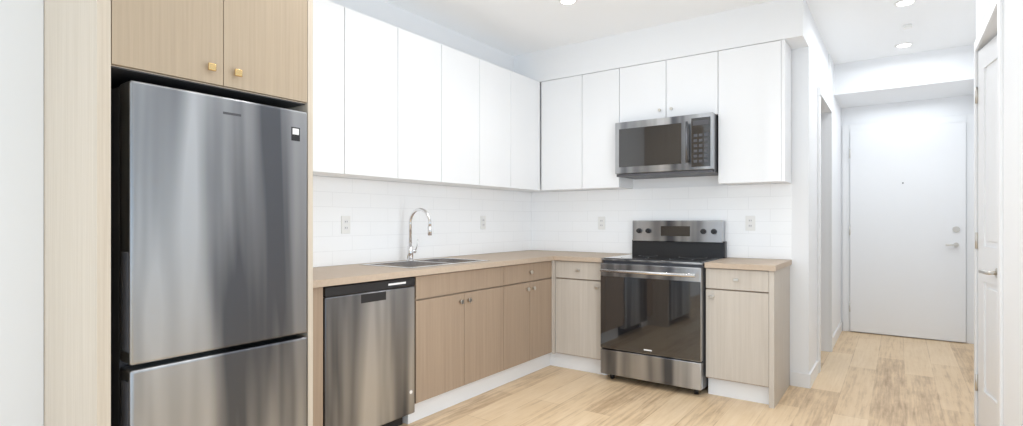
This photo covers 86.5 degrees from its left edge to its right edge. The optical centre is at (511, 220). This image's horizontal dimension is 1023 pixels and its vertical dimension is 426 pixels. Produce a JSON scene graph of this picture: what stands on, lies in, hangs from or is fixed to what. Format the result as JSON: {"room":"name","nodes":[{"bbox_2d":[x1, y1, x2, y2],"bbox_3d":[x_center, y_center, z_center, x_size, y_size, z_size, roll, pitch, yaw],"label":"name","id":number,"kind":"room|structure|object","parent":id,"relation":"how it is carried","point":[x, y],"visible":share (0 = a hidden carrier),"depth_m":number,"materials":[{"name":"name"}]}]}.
{"room":"kitchen","nodes":[
{"label":"kitchen","id":0,"kind":"room"},
{"bbox_2d":[0,0,43,425],"bbox_3d":[-3.034,-0.163,0.562,0.256,2.740,3.918,0,0,35],"label":"wall","id":1,"kind":"structure","parent":0,"point":[21,212],"depth_m":2.03,"materials":[{"name":"white paint"}]},
{"bbox_2d":[313,0,524,266],"bbox_3d":[-2.055,-0.163,2.260,0.120,2.740,7.820,0,0,35],"label":"wall","id":2,"kind":"structure","parent":0,"point":[391,14],"depth_m":4.14,"materials":[{"name":"white paint"}]},
{"bbox_2d":[313,0,348,175],"bbox_3d":[-1.211,-0.763,3.084,0.282,0.976,0.421,0,0,35],"label":"upper cabinet","id":3,"kind":"object","parent":2,"relation":"attached to","point":[330,19],"depth_m":3.10,"materials":[{"name":"white"}]},
{"bbox_2d":[327,9,400,179],"bbox_3d":[-0.968,-0.763,3.425,0.282,0.976,0.415,0,0,35],"label":"upper cabinet","id":4,"kind":"object","parent":2,"relation":"attached to","point":[392,103],"depth_m":3.35,"materials":[{"name":"white"}]},
{"bbox_2d":[379,29,444,183],"bbox_3d":[-0.728,-0.763,3.761,0.282,0.976,0.411,0,0,35],"label":"upper cabinet","id":5,"kind":"object","parent":2,"relation":"attached to","point":[422,58],"depth_m":3.69,"materials":[{"name":"white"}]},
{"bbox_2d":[313,176,532,266],"bbox_3d":[-0.668,0.006,4.098,0.006,0.560,2.978,0,0,35],"label":"tile backsplash","id":6,"kind":"structure","parent":2,"relation":"attached to","point":[379,213],"depth_m":3.98,"materials":[{"name":"white tile"}]},
{"bbox_2d":[341,216,349,233],"bbox_3d":[-1.071,0.027,3.519,0.007,0.114,0.070,0,0,35],"label":"electrical outlet","id":7,"kind":"object","parent":6,"relation":"attached to","point":[345,224],"visible":1,"depth_m":3.51,"materials":[{"name":"white plastic"}]},
{"bbox_2d":[480,216,485,228],"bbox_3d":[-0.244,0.017,4.681,0.007,0.114,0.070,0,0,35],"label":"electrical outlet","id":8,"kind":"object","parent":6,"relation":"attached to","point":[482,222],"visible":1,"depth_m":4.67,"materials":[{"name":"white plastic"}]},
{"bbox_2d":[431,46,480,187],"bbox_3d":[-0.484,-0.763,4.103,0.282,0.976,0.429,0,0,35],"label":"upper cabinet","id":9,"kind":"object","parent":2,"relation":"attached to","point":[462,70],"depth_m":4.04,"materials":[{"name":"white wood"}]},
{"bbox_2d":[481,59,512,189],"bbox_3d":[-0.240,-0.763,4.446,0.282,0.976,0.414,0,0,35],"label":"upper cabinet","id":10,"kind":"object","parent":2,"relation":"attached to","point":[496,81],"depth_m":4.37,"materials":[{"name":"white wood"}]},
{"bbox_2d":[497,72,540,191],"bbox_3d":[0.012,-0.763,4.799,0.282,0.976,0.452,0,0,35],"label":"upper cabinet","id":11,"kind":"object","parent":2,"relation":"attached to","point":[526,91],"depth_m":4.74,"materials":[{"name":"white wood"}]},
{"bbox_2d":[545,10,810,373],"bbox_3d":[1.204,-0.163,4.665,2.395,2.740,0.120,0,0,35],"label":"wall","id":12,"kind":"structure","parent":0,"point":[800,314],"depth_m":3.96,"materials":[{"name":"white paint"}]},
{"bbox_2d":[541,75,580,190],"bbox_3d":[0.516,-0.763,4.899,0.418,0.976,0.282,0,0,35],"label":"upper cabinet","id":13,"kind":"object","parent":12,"relation":"attached to","point":[560,98],"depth_m":4.78,"materials":[{"name":"white wood"}]},
{"bbox_2d":[581,68,632,189],"bbox_3d":[0.826,-0.763,4.678,0.344,0.976,0.282,0,0,35],"label":"upper cabinet","id":14,"kind":"object","parent":12,"relation":"attached to","point":[600,91],"depth_m":4.57,"materials":[{"name":"white wood"}]},
{"bbox_2d":[533,183,791,259],"bbox_3d":[1.135,0.006,4.637,2.255,0.560,0.006,0,0,35],"label":"tile backsplash","id":15,"kind":"structure","parent":12,"relation":"attached to","point":[562,220],"depth_m":4.55,"materials":[{"name":"white tile"}]},
{"bbox_2d":[598,217,604,228],"bbox_3d":[0.805,0.022,4.864,0.070,0.114,0.007,0,0,35],"label":"electrical outlet","id":16,"kind":"object","parent":15,"relation":"attached to","point":[601,222],"visible":1,"depth_m":4.86,"materials":[{"name":"white plastic"}]},
{"bbox_2d":[745,216,754,230],"bbox_3d":[1.819,0.020,4.141,0.070,0.114,0.007,0,0,35],"label":"electrical outlet","id":17,"kind":"object","parent":15,"relation":"attached to","point":[749,223],"visible":1,"depth_m":4.14,"materials":[{"name":"white plastic"}]},
{"bbox_2d":[621,51,720,121],"bbox_3d":[1.285,-1.019,4.351,0.784,0.464,0.282,0,0,35],"label":"upper cabinet","id":18,"kind":"object","parent":12,"relation":"attached to","point":[689,85],"depth_m":4.21,"materials":[{"name":"white"}]},
{"bbox_2d":[615,112,717,178],"bbox_3d":[1.242,-0.567,4.284,0.764,0.433,0.437,0,0,35],"label":"microwave","id":19,"kind":"object","parent":18,"relation":"attached to","point":[677,146],"visible":1,"depth_m":4.12,"materials":[{"name":"grey metal"}]},
{"bbox_2d":[718,39,791,184],"bbox_3d":[1.786,-0.763,3.994,0.445,0.976,0.282,0,0,35],"label":"upper cabinet","id":20,"kind":"object","parent":12,"relation":"attached to","point":[744,94],"depth_m":3.87,"materials":[{"name":"white wood"}]},
{"bbox_2d":[383,0,975,63],"bbox_3d":[1.573,-1.563,1.234,7.220,0.060,10.360,0,0,35],"label":"ceiling","id":21,"kind":"structure","parent":0,"point":[854,30],"depth_m":4.17,"materials":[{"name":"white paint"}]},
{"bbox_2d":[559,0,576,4],"bbox_3d":[0.393,-1.528,3.782,0.124,0.010,0.124,0,0,35],"label":"recessed light","id":22,"kind":"object","parent":21,"relation":"in","point":[567,2],"visible":0.92,"depth_m":3.80,"materials":[{"name":"white plastic"}]},
{"bbox_2d":[514,0,808,82],"bbox_3d":[1.084,-1.393,4.498,2.395,0.280,0.292,0,0,35],"label":"soffit","id":23,"kind":"object","parent":21,"relation":"attached to","point":[774,20],"depth_m":4.18,"materials":[{"name":"white paint"}]},
{"bbox_2d":[834,44,973,107],"bbox_3d":[3.853,-1.383,5.332,1.125,0.300,0.780,0,0,35],"label":"soffit","id":24,"kind":"object","parent":21,"relation":"attached to","point":[938,73],"depth_m":5.09,"materials":[{"name":"white paint"}]},
{"bbox_2d":[895,42,912,47],"bbox_3d":[3.423,-1.528,4.742,0.124,0.010,0.124,0,0,35],"label":"recessed light","id":25,"kind":"object","parent":21,"relation":"in","point":[903,45],"visible":1,"depth_m":4.73,"materials":[{"name":"white plastic"}]},
{"bbox_2d":[894,0,915,6],"bbox_3d":[2.761,-1.528,3.813,0.124,0.010,0.124,0,0,35],"label":"recessed light","id":26,"kind":"object","parent":21,"relation":"in","point":[900,3],"visible":0.92,"depth_m":3.80,"materials":[{"name":"white plastic"}]},
{"bbox_2d":[903,24,911,28],"bbox_3d":[3.108,-1.521,4.266,0.056,0.024,0.056,0,0,35],"label":"smoke detector","id":27,"kind":"object","parent":21,"relation":"attached to","point":[907,26],"visible":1,"depth_m":4.25,"materials":[{"name":"white plastic"}]},
{"bbox_2d":[400,331,974,425],"bbox_3d":[1.573,1.237,1.234,7.220,0.060,10.360,0,0,35],"label":"floor","id":28,"kind":"structure","parent":0,"point":[866,379],"depth_m":3.69,"materials":[{"name":"brown wood"}]},
{"bbox_2d":[44,0,312,425],"bbox_3d":[-1.432,-0.022,2.320,0.819,2.458,0.800,0,0,35],"label":"surround","id":29,"kind":"object","parent":28,"relation":"on","point":[96,52],"visible":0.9,"depth_m":1.96,"materials":[{"name":"light oak wood"},{"name":"brass"}]},
{"bbox_2d":[111,80,306,425],"bbox_3d":[-1.403,0.366,2.329,0.782,1.682,0.677,0,0,35],"label":"fridge","id":30,"kind":"object","parent":28,"relation":"on","point":[208,257],"visible":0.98,"depth_m":2.03,"materials":[{"name":"grey metal"}]},
{"bbox_2d":[323,277,414,425],"bbox_3d":[-0.981,0.768,3.095,0.599,0.877,0.611,0,0,35],"label":"dishwasher","id":31,"kind":"object","parent":28,"relation":"on","point":[369,353],"visible":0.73,"depth_m":2.90,"materials":[{"name":"grey metal"}]},
{"bbox_2d":[369,260,504,423],"bbox_3d":[-0.558,0.765,3.716,0.612,0.883,0.870,0,0,35],"label":"base cabinet","id":32,"kind":"object","parent":28,"relation":"on","point":[486,322],"depth_m":3.50,"materials":[{"name":"beige laminate"}]},
{"bbox_2d":[313,250,568,287],"bbox_3d":[-0.406,0.304,3.907,0.637,0.035,2.968,0,0,35],"label":"countertop","id":33,"kind":"structure","parent":32,"relation":"on","point":[353,273],"depth_m":3.40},
{"bbox_2d":[406,208,431,260],"bbox_3d":[-0.631,0.097,3.808,0.232,0.372,0.098,0,0,35],"label":"faucet","id":34,"kind":"object","parent":33,"relation":"on","point":[410,250],"depth_m":3.82,"materials":[{"name":"silver metal"}]},
{"bbox_2d":[505,260,552,383],"bbox_3d":[-0.093,0.765,4.349,0.634,0.883,0.700,0,0,35],"label":"base cabinet","id":35,"kind":"object","parent":28,"relation":"on","point":[529,285],"depth_m":4.16,"materials":[{"name":"beige laminate"}]},
{"bbox_2d":[553,260,607,374],"bbox_3d":[0.684,0.765,4.563,0.468,0.883,0.634,0,0,35],"label":"base cabinet","id":36,"kind":"object","parent":28,"relation":"on","point":[576,283],"depth_m":4.33,"materials":[{"name":"beige laminate"}]},
{"bbox_2d":[553,252,628,259],"bbox_3d":[0.702,0.304,4.548,0.423,0.035,0.637,0,0,35],"label":"countertop","id":37,"kind":"structure","parent":36,"relation":"on","point":[572,255],"depth_m":4.41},
{"bbox_2d":[600,221,726,393],"bbox_3d":[1.157,0.604,4.153,0.757,1.207,0.730,0,0,35],"label":"range","id":38,"kind":"object","parent":28,"relation":"on","point":[653,306],"visible":0.92,"depth_m":3.94,"materials":[{"name":"grey metal"}]},
{"bbox_2d":[705,257,791,408],"bbox_3d":[1.685,0.747,3.848,0.443,0.920,0.637,0,0,35],"label":"base cabinet","id":39,"kind":"object","parent":28,"relation":"on","point":[747,329],"visible":0.98,"depth_m":3.63,"materials":[{"name":"beige laminate"}]},
{"bbox_2d":[811,14,840,369],"bbox_3d":[2.871,-0.163,5.031,0.125,2.740,2.410,0,0,35],"label":"wall","id":40,"kind":"structure","parent":0,"point":[825,231],"depth_m":5.01,"materials":[{"name":"white paint"}]},
{"bbox_2d":[802,360,818,388],"bbox_3d":[2.270,1.157,4.113,0.040,0.100,0.482,0,0,35],"label":"baseboard","id":41,"kind":"structure","parent":40,"relation":"attached to","point":[803,380],"depth_m":3.94,"materials":[{"name":"white wood"}]},
{"bbox_2d":[817,86,832,372],"bbox_3d":[2.702,0.072,4.679,0.030,2.270,0.920,0,0,35],"label":"door frame","id":42,"kind":"structure","parent":40,"relation":"attached to","point":[822,97],"depth_m":4.33,"materials":[{"name":"white wood"}]},
{"bbox_2d":[833,322,841,346],"bbox_3d":[3.295,1.157,5.507,0.012,0.100,1.098,0,0,35],"label":"baseboard","id":43,"kind":"structure","parent":40,"relation":"attached to","point":[838,331],"depth_m":5.51,"materials":[{"name":"white wood"}]},
{"bbox_2d":[841,95,973,342],"bbox_3d":[4.172,-0.163,5.663,1.490,2.740,0.130,0,0,35],"label":"wall","id":44,"kind":"structure","parent":0,"point":[942,107],"depth_m":5.65,"materials":[{"name":"white paint"}]},
{"bbox_2d":[842,114,968,343],"bbox_3d":[4.078,0.082,5.638,1.108,2.250,0.020,0,0,35],"label":"door frame","id":45,"kind":"structure","parent":44,"relation":"attached to","point":[846,129],"depth_m":5.91,"materials":[{"name":"white"}]},
{"bbox_2d":[849,122,965,341],"bbox_3d":[4.053,0.113,5.606,0.974,2.165,0.089,0,0,35],"label":"entry door","id":46,"kind":"structure","parent":44,"relation":"in","point":[907,230],"depth_m":5.59,"materials":[{"name":"white paint"}]},
{"bbox_2d":[976,0,980,51],"bbox_3d":[2.890,-0.163,3.125,0.330,2.740,0.092,0,0,35],"label":"wall","id":47,"kind":"structure","parent":0,"point":[977,20],"depth_m":3.19,"materials":[{"name":"white paint"}]},
{"bbox_2d":[978,0,1022,425],"bbox_3d":[2.236,-0.163,2.406,0.100,2.740,1.838,0,0,35],"label":"wall","id":48,"kind":"structure","parent":0,"point":[1012,212],"depth_m":2.21,"materials":[{"name":"white paint"}]},
{"bbox_2d":[969,0,1002,425],"bbox_3d":[2.465,0.077,2.821,0.012,2.260,1.020,0,0,35],"label":"door frame","id":49,"kind":"structure","parent":48,"relation":"attached to","point":[971,120],"depth_m":2.74,"materials":[{"name":"white"}]},
{"bbox_2d":[975,35,996,425],"bbox_3d":[2.550,0.106,2.822,0.168,2.178,0.804,0,0,35],"label":"closet door","id":50,"kind":"structure","parent":48,"relation":"in","point":[986,242],"depth_m":3.03,"materials":[{"name":"white paint"}]}
]}

